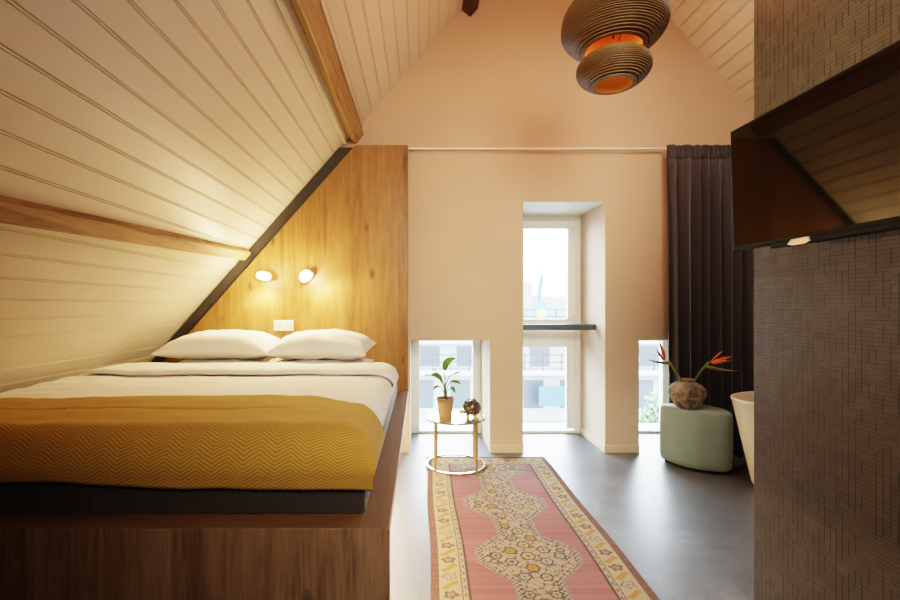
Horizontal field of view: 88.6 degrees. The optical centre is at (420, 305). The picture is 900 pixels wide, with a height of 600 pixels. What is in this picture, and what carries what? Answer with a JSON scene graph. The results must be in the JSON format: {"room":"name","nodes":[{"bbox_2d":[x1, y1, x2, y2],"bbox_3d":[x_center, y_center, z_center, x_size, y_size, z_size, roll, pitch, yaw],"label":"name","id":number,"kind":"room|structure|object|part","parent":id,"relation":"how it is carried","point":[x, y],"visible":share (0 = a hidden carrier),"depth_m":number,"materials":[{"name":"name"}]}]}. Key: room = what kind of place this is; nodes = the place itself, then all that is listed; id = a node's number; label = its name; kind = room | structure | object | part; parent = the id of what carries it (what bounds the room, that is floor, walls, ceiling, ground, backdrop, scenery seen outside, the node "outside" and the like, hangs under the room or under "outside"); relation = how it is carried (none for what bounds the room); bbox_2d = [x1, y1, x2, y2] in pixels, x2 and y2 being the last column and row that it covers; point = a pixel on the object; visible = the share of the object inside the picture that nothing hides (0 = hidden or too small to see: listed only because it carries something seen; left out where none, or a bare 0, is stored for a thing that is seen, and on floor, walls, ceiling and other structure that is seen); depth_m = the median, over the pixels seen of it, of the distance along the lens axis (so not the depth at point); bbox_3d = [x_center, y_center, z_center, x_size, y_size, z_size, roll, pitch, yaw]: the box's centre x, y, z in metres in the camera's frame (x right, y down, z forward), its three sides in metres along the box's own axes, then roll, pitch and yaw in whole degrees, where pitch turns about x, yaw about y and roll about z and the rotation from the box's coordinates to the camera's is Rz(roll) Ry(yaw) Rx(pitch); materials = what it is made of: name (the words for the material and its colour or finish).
{"room":"hotel room","nodes":[
{"label":"hotel room","id":0,"kind":"room"},
{"bbox_2d":[0,0,462,392],"bbox_3d":[-0.722,-1.238,1.012,3.746,4.222,5.425,0,0,0],"label":"ceiling","id":1,"kind":"structure","parent":0,"point":[202,119],"depth_m":2.15,"materials":[{"name":"white wood"}]},
{"bbox_2d":[0,195,250,260],"bbox_3d":[-1.476,-0.318,0.990,0.104,0.288,5.286,0,0,2],"label":"roof beam","id":2,"kind":"structure","parent":1,"relation":"attached to","point":[13,211],"depth_m":2.02,"materials":[{"name":"brown wood"}]},
{"bbox_2d":[275,0,346,145],"bbox_3d":[-0.608,-1.306,1.002,0.031,0.031,5.405,0,0,0],"label":"trim","id":3,"kind":"structure","parent":1,"relation":"attached to","point":[280,3],"depth_m":2.44,"materials":[{"name":"white wood"}]},
{"bbox_2d":[290,0,362,142],"bbox_3d":[-0.529,-1.373,1.020,0.139,0.139,5.340,0,0,0],"label":"roof beam","id":4,"kind":"structure","parent":1,"relation":"attached to","point":[309,13],"depth_m":2.49,"materials":[{"name":"brown wood"}]},
{"bbox_2d":[319,0,363,126],"bbox_3d":[-0.474,-1.457,1.002,0.031,0.031,5.405,0,0,0],"label":"trim","id":5,"kind":"structure","parent":1,"relation":"attached to","point":[322,2],"depth_m":2.65,"materials":[{"name":"wood"}]},
{"bbox_2d":[462,0,478,15],"bbox_3d":[0.383,-2.395,1.020,0.150,0.149,5.340,0,0,0],"label":"roof beam","id":6,"kind":"structure","parent":1,"relation":"attached to","point":[469,7],"depth_m":3.61,"materials":[{"name":"brown wood"}]},
{"bbox_2d":[561,0,670,94],"bbox_3d":[0.878,-2.004,2.100,0.460,1.992,0.460,0,0,0],"label":"pendant lamp","id":7,"kind":"object","parent":1,"relation":"hanging from","point":[611,41],"visible":1,"depth_m":1.99,"materials":[{"name":"cardboard"}]},
{"bbox_3d":[0.878,-1.077,2.100,0.324,0.138,0.324,0,0,0],"label":"lamp shade","id":8,"kind":"part","parent":7,"relation":"part of","materials":[{"name":"cardboard"}]},
{"bbox_3d":[0.878,-1.288,2.100,0.460,0.235,0.460,0,0,0],"label":"lamp shade","id":9,"kind":"part","parent":7,"relation":"part of","materials":[{"name":"cardboard"}]},
{"bbox_2d":[221,0,753,452],"bbox_3d":[0.690,-1.089,4.082,6.620,4.539,0.755,0,0,0],"label":"wall","id":10,"kind":"structure","parent":0,"point":[501,75],"depth_m":3.71,"materials":[{"name":"paint"}]},
{"bbox_2d":[151,147,352,361],"bbox_3d":[-1.666,-0.043,3.688,2.267,2.447,0.033,0,0,0],"label":"trim","id":11,"kind":"structure","parent":10,"relation":"attached to","point":[337,157],"depth_m":3.67,"materials":[{"name":"black wood"}]},
{"bbox_2d":[164,145,407,390],"bbox_3d":[-1.175,-0.302,3.678,2.143,1.950,0.055,0,0,0],"label":"headboard panel","id":12,"kind":"object","parent":10,"relation":"attached to","point":[351,232],"visible":0.76,"depth_m":3.65,"materials":[{"name":"brown wood"}]},
{"bbox_2d":[256,271,271,279],"bbox_3d":[-1.222,-0.237,3.583,0.120,0.071,0.134,0,0,0],"label":"wall lamp","id":13,"kind":"object","parent":12,"relation":"attached to","point":[262,275],"visible":1,"depth_m":3.54,"materials":[{"name":"white plastic"}]},
{"bbox_2d":[274,320,293,330],"bbox_3d":[-1.087,0.155,3.643,0.156,0.084,0.015,0,0,0],"label":"wall socket","id":14,"kind":"object","parent":12,"relation":"attached to","point":[279,325],"visible":1,"depth_m":3.64,"materials":[{"name":"white plastic"}]},
{"bbox_2d":[299,269,312,282],"bbox_3d":[-0.893,-0.234,3.583,0.104,0.104,0.134,0,0,0],"label":"wall lamp","id":15,"kind":"object","parent":12,"relation":"attached to","point":[305,275],"visible":1,"depth_m":3.55,"materials":[{"name":"white plastic"}]},
{"bbox_3d":[-0.886,-0.226,3.571,0.058,0.058,0.068,0,0,0],"label":"bulb","id":16,"kind":"part","parent":15,"relation":"part of","materials":[{"name":"white glass"}]},
{"bbox_2d":[411,340,480,432],"bbox_3d":[0.234,0.727,4.305,0.645,0.906,0.070,0,0,0],"label":"window","id":17,"kind":"structure","parent":10,"relation":"in","point":[415,344],"depth_m":4.27,"materials":[{"name":"paint"}]},
{"bbox_2d":[490,445,522,452],"bbox_3d":[0.689,1.149,3.699,0.268,0.062,0.012,0,0,0],"label":"baseboard","id":18,"kind":"structure","parent":10,"relation":"attached to","point":[493,448],"depth_m":3.69,"materials":[{"name":"paint"}]},
{"bbox_2d":[409,148,666,150],"bbox_3d":[1.321,-1.248,3.680,2.839,0.025,0.050,0,0,0],"label":"rail","id":19,"kind":"object","parent":10,"relation":"attached to","point":[413,149],"visible":0.77,"depth_m":3.66,"materials":[{"name":"white metal"}]},
{"bbox_2d":[666,144,753,456],"bbox_3d":[2.314,-0.049,3.597,0.781,2.435,0.092,0,0,0],"label":"curtain","id":20,"kind":"object","parent":19,"relation":"hanging from","point":[711,284],"visible":0.68,"depth_m":3.59,"materials":[{"name":"fabric"}]},
{"bbox_2d":[523,216,580,432],"bbox_3d":[1.152,0.171,4.282,0.660,2.018,0.117,0,0,0],"label":"window","id":21,"kind":"structure","parent":10,"relation":"in","point":[569,339],"depth_m":4.27,"materials":[{"name":"paint"}]},
{"bbox_3d":[1.152,-0.298,4.272,0.556,0.986,0.055,0,0,0],"label":"sash","id":22,"kind":"part","parent":21,"relation":"part of","materials":[{"name":"paint"}]},
{"bbox_3d":[1.395,0.762,4.310,0.075,0.765,0.050,0,0,0],"label":"frame post","id":23,"kind":"part","parent":21,"relation":"part of","materials":[{"name":"paint"}]},
{"bbox_2d":[523,324,595,329],"bbox_3d":[1.152,0.180,3.922,0.660,0.050,0.045,0,0,0],"label":"bar","id":24,"kind":"object","parent":10,"relation":"attached to","point":[525,326],"visible":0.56,"depth_m":3.90,"materials":[{"name":"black metal"}]},
{"bbox_2d":[580,426,604,452],"bbox_3d":[1.477,1.149,3.986,0.010,0.062,0.587,0,0,0],"label":"baseboard","id":25,"kind":"structure","parent":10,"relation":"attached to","point":[596,442],"depth_m":3.94,"materials":[{"name":"paint"}]},
{"bbox_2d":[605,445,639,452],"bbox_3d":[1.619,1.149,3.699,0.276,0.062,0.012,0,0,0],"label":"baseboard","id":26,"kind":"structure","parent":10,"relation":"attached to","point":[608,448],"depth_m":3.69,"materials":[{"name":"paint"}]},
{"bbox_2d":[639,340,668,432],"bbox_3d":[2.038,0.727,4.305,0.564,0.906,0.070,0,0,0],"label":"window","id":27,"kind":"structure","parent":10,"relation":"in","point":[663,369],"depth_m":4.27,"materials":[{"name":"paint"}]},
{"bbox_2d":[390,423,753,599],"bbox_3d":[0.690,1.240,1.410,6.820,0.120,6.420,0,0,0],"label":"floor","id":28,"kind":"structure","parent":0,"point":[689,535],"depth_m":2.65,"materials":[{"name":"polished concrete"}]},
{"bbox_2d":[0,390,408,599],"bbox_3d":[-1.198,0.927,2.546,2.204,0.505,2.307,0,0,0],"label":"platform","id":29,"kind":"object","parent":28,"relation":"on","point":[44,556],"visible":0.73,"depth_m":1.39,"materials":[{"name":"brown wood"}]},
{"bbox_2d":[0,482,94,512],"bbox_3d":[-1.505,0.615,2.543,0.880,0.120,2.113,0,0,0],"label":"box spring","id":30,"kind":"object","parent":29,"relation":"on","point":[34,497],"visible":0.15,"depth_m":1.49,"materials":[{"name":"grey fabric"}]},
{"bbox_3d":[-1.064,0.511,2.550,1.742,0.087,2.100,0,0,0],"label":"mattress","id":31,"kind":"object","parent":30,"relation":"on","visible":0},
{"bbox_2d":[0,362,398,426],"bbox_3d":[-1.157,0.511,2.286,2.022,0.290,1.646,0,0,0],"label":"duvet","id":32,"kind":"object","parent":31,"relation":"on","point":[372,385],"visible":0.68,"depth_m":2.52,"materials":[{"name":"white fabric"}]},
{"bbox_2d":[0,394,383,491],"bbox_3d":[-1.055,0.494,1.746,1.820,0.206,0.584,0,0,0],"label":"throw blanket","id":33,"kind":"object","parent":32,"relation":"on","point":[266,441],"visible":1,"depth_m":1.49,"materials":[{"name":"fabric"}]},
{"bbox_2d":[177,356,285,362],"bbox_3d":[-1.400,0.417,3.320,0.750,0.106,0.514,0,0,0],"label":"pillow","id":34,"kind":"object","parent":31,"relation":"on","point":[267,359],"visible":0.21,"depth_m":3.21,"materials":[{"name":"white fabric"}]},
{"bbox_2d":[150,329,280,359],"bbox_3d":[-1.425,0.274,3.336,0.795,0.207,0.542,0,0,0],"label":"pillow","id":35,"kind":"object","parent":34,"relation":"on","point":[208,344],"visible":0.91,"depth_m":3.12,"materials":[{"name":"white fabric"}]},
{"bbox_2d":[281,357,373,363],"bbox_3d":[-0.700,0.412,3.310,0.695,0.115,0.520,0,0,0],"label":"pillow","id":36,"kind":"object","parent":31,"relation":"on","point":[324,360],"visible":0.27,"depth_m":3.19,"materials":[{"name":"white fabric"}]},
{"bbox_2d":[264,329,375,359],"bbox_3d":[-0.705,0.273,3.337,0.700,0.210,0.518,0,0,3],"label":"pillow","id":37,"kind":"object","parent":36,"relation":"on","point":[338,344],"visible":0.99,"depth_m":3.12,"materials":[{"name":"white fabric"}]},
{"bbox_3d":[-1.198,0.927,1.411,2.204,0.505,0.036,0,0,0],"label":"panel","id":38,"kind":"part","parent":29,"relation":"part of","materials":[{"name":"brown wood"}]},
{"bbox_2d":[95,380,397,512],"bbox_3d":[-0.620,0.615,2.543,0.878,0.120,2.113,0,0,0],"label":"mattress","id":39,"kind":"object","parent":29,"relation":"on","point":[108,499],"visible":0.36,"depth_m":1.49,"materials":[{"name":"grey fabric"}]},
{"bbox_2d":[426,457,659,599],"bbox_3d":[0.499,1.175,2.263,0.923,0.009,2.631,0,0,0],"label":"rug","id":40,"kind":"object","parent":28,"relation":"on","point":[513,528],"visible":0.99,"depth_m":2.29,"materials":[{"name":"fabric"}]},
{"bbox_2d":[426,410,485,474],"bbox_3d":[0.255,0.993,3.399,0.439,0.356,0.439,0,0,0],"label":"side table","id":41,"kind":"object","parent":40,"relation":"on","point":[457,419],"visible":0.87,"depth_m":3.29,"materials":[{"name":"metal"}]},
{"bbox_3d":[0.101,0.995,3.263,0.008,0.334,0.022,0,0,-42],"label":"leg","id":42,"kind":"part","parent":41,"relation":"part of","materials":[{"name":"gold metal"}]},
{"bbox_3d":[0.119,0.995,3.553,0.022,0.334,0.008,0,0,-41],"label":"leg","id":43,"kind":"part","parent":41,"relation":"part of","materials":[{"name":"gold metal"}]},
{"bbox_2d":[424,357,460,416],"bbox_3d":[0.160,0.600,3.440,0.284,0.437,0.130,0,0,0],"label":"potted plant","id":44,"kind":"object","parent":41,"relation":"on","point":[445,403],"visible":1,"depth_m":3.42,"materials":[{"name":"green plant"}]},
{"bbox_3d":[0.182,0.751,3.440,0.130,0.136,0.130,0,0,0],"label":"pot","id":45,"kind":"part","parent":44,"relation":"part of","materials":[{"name":"beige ceramic"}]},
{"bbox_2d":[458,398,480,417],"bbox_3d":[0.367,0.753,3.393,0.131,0.139,0.153,0,0,40],"label":"animal figurine","id":46,"kind":"object","parent":41,"relation":"on","point":[471,407],"visible":1,"depth_m":3.37,"materials":[{"name":"brown metal"}]},
{"bbox_3d":[0.409,0.995,3.535,0.008,0.334,0.022,0,0,-41],"label":"leg","id":47,"kind":"part","parent":41,"relation":"part of","materials":[{"name":"gold metal"}]},
{"bbox_3d":[0.391,0.995,3.245,0.022,0.334,0.008,0,0,-41],"label":"leg","id":48,"kind":"part","parent":41,"relation":"part of","materials":[{"name":"gold metal"}]},
{"bbox_2d":[660,404,733,474],"bbox_3d":[2.023,0.964,3.372,0.408,0.432,0.361,0,0,0],"label":"pouf","id":49,"kind":"object","parent":28,"relation":"on","point":[700,440],"visible":0.93,"depth_m":3.26,"materials":[{"name":"green fabric"}]},
{"bbox_2d":[668,378,706,409],"bbox_3d":[1.958,0.643,3.385,0.249,0.210,0.249,0,0,0],"label":"vase","id":50,"kind":"object","parent":49,"relation":"on","point":[686,394],"visible":0.95,"depth_m":3.31,"materials":[{"name":"ceramic"}]},
{"bbox_2d":[648,342,681,381],"bbox_3d":[1.789,0.487,3.358,0.296,0.464,0.053,0,0,-4],"label":"flower","id":51,"kind":"object","parent":50,"relation":"in","point":[664,362],"visible":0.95,"depth_m":3.35,"materials":[{"name":"green plant"}]},
{"bbox_3d":[1.872,0.563,3.369,0.131,0.312,0.026,0,0,-12],"label":"stem","id":52,"kind":"part","parent":51,"relation":"part of","materials":[{"name":"green plant"}]},
{"bbox_2d":[694,351,734,380],"bbox_3d":[2.128,0.521,3.331,0.305,0.396,0.123,0,0,0],"label":"flower","id":53,"kind":"object","parent":50,"relation":"in","point":[723,359],"visible":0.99,"depth_m":3.31,"materials":[{"name":"orange plant"}]},
{"bbox_3d":[2.022,0.560,3.339,0.132,0.318,0.049,0,0,34],"label":"stem","id":54,"kind":"part","parent":53,"relation":"part of","materials":[{"name":"green plant"}]},
{"bbox_2d":[730,391,753,483],"bbox_3d":[2.832,0.889,2.950,1.600,0.582,0.724,0,0,0],"label":"bathtub","id":55,"kind":"object","parent":28,"relation":"on","point":[743,402],"visible":0.17,"depth_m":2.96,"materials":[{"name":"white ceramic"}]},
{"bbox_2d":[669,0,753,114],"bbox_3d":[2.598,-1.679,1.012,2.894,3.338,5.425,0,0,0],"label":"ceiling","id":56,"kind":"structure","parent":0,"point":[722,31],"depth_m":3.49,"materials":[{"name":"white wood"}]},
{"bbox_2d":[754,0,899,599],"bbox_3d":[1.952,-0.972,0.050,1.297,4.303,3.500,0,0,0],"label":"wall partition","id":57,"kind":"structure","parent":0,"point":[827,313],"depth_m":1.49,"materials":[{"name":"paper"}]},
{"bbox_2d":[731,40,899,250],"bbox_3d":[1.236,-0.425,1.360,0.137,0.467,0.760,0,0,0],"label":"television","id":58,"kind":"object","parent":57,"relation":"attached to","point":[823,164],"visible":1,"depth_m":1.34,"materials":[{"name":"black plastic"}]},
{"label":"outside","id":59,"kind":"structure","parent":0,"visible":0},
{"bbox_2d":[420,421,564,422],"bbox_3d":[10.000,5.580,32.600,100.000,0.200,54.800,0,0,0],"label":"ground","id":60,"kind":"structure","parent":59,"point":[420,421],"depth_m":21.64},
{"bbox_2d":[420,283,658,420],"bbox_3d":[6.050,2.080,25.525,28.100,6.800,8.950,0,0,0],"label":"apartment building","id":61,"kind":"structure","parent":60,"relation":"on","point":[543,367],"depth_m":21.97,"materials":[{"name":"white concrete"}]},
{"bbox_3d":[6.050,2.595,21.170,28.100,0.730,0.040,0,0,0],"label":"railing","id":62,"kind":"part","parent":61,"relation":"part of","materials":[{"name":"grey metal"}]},
{"bbox_2d":[536,267,543,301],"bbox_3d":[5.600,-0.470,21.600,0.389,2.710,0.218,0,0,0],"label":"flag","id":63,"kind":"object","parent":61,"relation":"on","point":[541,278],"visible":0.83,"depth_m":21.52,"materials":[{"name":"fabric"}]},
{"bbox_2d":[536,302,546,318],"bbox_3d":[5.500,0.230,21.025,0.500,0.800,0.070,0,0,0],"label":"banner","id":64,"kind":"object","parent":61,"relation":"attached to","point":[541,307],"visible":0.98,"depth_m":21.02,"materials":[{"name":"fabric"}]},
{"bbox_3d":[6.050,0.515,22.070,28.100,0.730,0.040,0,0,0],"label":"railing","id":65,"kind":"part","parent":61,"relation":"part of","materials":[{"name":"grey metal"}]},
{"bbox_3d":[6.150,4.130,21.085,1.500,0.900,0.070,0,0,0],"label":"blue panel","id":66,"kind":"part","parent":61,"relation":"part of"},
{"bbox_2d":[639,391,658,422],"bbox_3d":[8.856,4.316,17.000,1.411,2.331,1.469,0,0,0],"label":"street tree","id":67,"kind":"object","parent":60,"relation":"on","point":[653,407],"visible":0.38,"depth_m":17.00,"materials":[{"name":"green plant"}]}
]}

